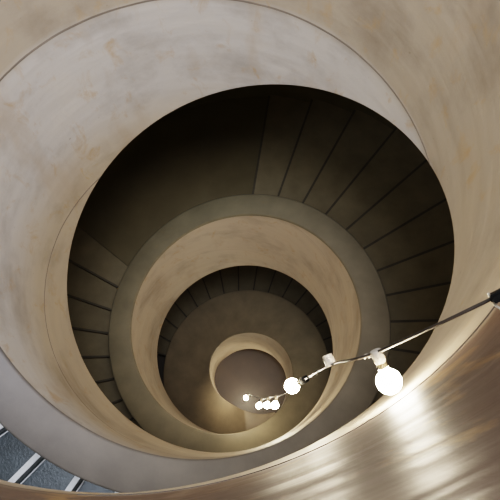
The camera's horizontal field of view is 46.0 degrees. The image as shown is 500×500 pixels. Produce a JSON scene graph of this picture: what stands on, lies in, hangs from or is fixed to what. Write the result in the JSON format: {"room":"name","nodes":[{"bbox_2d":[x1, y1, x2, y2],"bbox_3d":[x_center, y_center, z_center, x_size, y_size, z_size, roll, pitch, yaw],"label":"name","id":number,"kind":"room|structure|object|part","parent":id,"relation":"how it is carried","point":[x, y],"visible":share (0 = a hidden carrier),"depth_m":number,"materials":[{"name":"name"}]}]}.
{"room":"spiral stairwell","nodes":[
{"label":"spiral stairwell","id":0,"kind":"room"},
{"bbox_2d":[157,349,286,413],"bbox_3d":[-0.243,3.881,16.995,9.528,0.200,9.528,0,72,1],"label":"floor","id":1,"kind":"structure","parent":0,"point":[255,372],"depth_m":16.94,"materials":[{"name":"concrete"}]},
{"bbox_2d":[0,0,499,499],"bbox_3d":[-0.369,0.986,7.967,9.030,18.761,9.029,17,73,6],"label":"spiral staircase","id":2,"kind":"structure","parent":1,"relation":"on","point":[297,232],"depth_m":5.47,"materials":[{"name":"paint"}]},
{"bbox_2d":[487,288,499,309],"bbox_3d":[0.744,0.138,1.652,0.105,0.118,0.126,-40,76,-11],"label":"clamp","id":3,"kind":"object","parent":2,"relation":"attached to","point":[494,296],"visible":1,"depth_m":1.65,"materials":[{"name":"black metal"}]},
{"bbox_2d":[249,298,489,408],"bbox_3d":[0.235,2.092,8.576,1.018,14.374,1.145,-12,72,-3],"label":"string lights","id":4,"kind":"object","parent":3,"relation":"hanging from","point":[388,380],"depth_m":2.03,"materials":[{"name":"white glass"}]},
{"bbox_3d":[0.176,2.761,10.619,0.108,0.108,0.200,17,73,6],"label":"light bulb","id":5,"kind":"part","parent":4,"relation":"part of","materials":[{"name":"white glass"}]},
{"bbox_3d":[0.257,2.168,8.367,0.094,0.094,0.174,23,74,8],"label":"light bulb","id":6,"kind":"part","parent":4,"relation":"part of","materials":[{"name":"white glass"}]},
{"bbox_3d":[0.241,2.197,8.358,0.094,0.094,0.106,0,72,1],"label":"glass globe","id":7,"kind":"part","parent":4,"relation":"part of","materials":[{"name":"white glass"}]},
{"bbox_3d":[0.272,1.661,6.437,0.082,0.082,0.151,0,72,1],"label":"light bulb","id":8,"kind":"part","parent":4,"relation":"part of","materials":[{"name":"white glass"}]},
{"bbox_3d":[0.272,1.689,6.428,0.082,0.082,0.092,0,72,1],"label":"glass globe","id":9,"kind":"part","parent":4,"relation":"part of","materials":[{"name":"white glass"}]},
{"bbox_3d":[0.234,0.748,3.242,0.088,0.086,0.084,0,72,1],"label":"glass globe","id":10,"kind":"part","parent":4,"relation":"part of","materials":[{"name":"white glass"}]},
{"bbox_3d":[0.257,0.739,3.223,0.135,0.129,0.084,-7,72,-1],"label":"light bulb","id":11,"kind":"part","parent":4,"relation":"part of","materials":[{"name":"white glass"}]},
{"bbox_2d":[299,375,308,384],"bbox_3d":[0.293,0.704,3.195,0.056,0.055,0.039,-23,73,-6],"label":"socket","id":12,"kind":"object","parent":4,"relation":"attached to","point":[302,380],"depth_m":3.18,"materials":[{"name":"black rubber"}]},
{"bbox_2d":[323,353,335,367],"bbox_3d":[0.342,0.476,2.544,0.048,0.049,0.054,-21,73,-6],"label":"holder","id":13,"kind":"object","parent":4,"relation":"hanging from","point":[328,359],"visible":0.94,"depth_m":2.53,"materials":[{"name":"white plastic"}]},
{"bbox_3d":[0.235,2.092,8.576,1.197,14.374,0.341,37,76,12],"label":"power cord","id":14,"kind":"part","parent":4,"relation":"part of","materials":[{"name":"plastic"}]},
{"bbox_2d":[370,348,385,364],"bbox_3d":[0.445,0.369,2.046,0.042,0.052,0.056,-24,74,-7],"label":"socket","id":15,"kind":"object","parent":4,"relation":"attached to","point":[378,358],"depth_m":2.03,"materials":[{"name":"white plastic"}]},
{"bbox_3d":[0.484,0.453,2.053,0.090,0.090,0.100,0,72,1],"label":"glass globe","id":16,"kind":"part","parent":4,"relation":"part of","materials":[{"name":"white glass"}]},
{"bbox_2d":[166,84,395,129],"bbox_3d":[-0.378,0.784,7.338,9.528,20.086,9.528,0,72,1],"label":"wall","id":17,"kind":"structure","parent":0,"point":[302,93],"depth_m":10.46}
]}

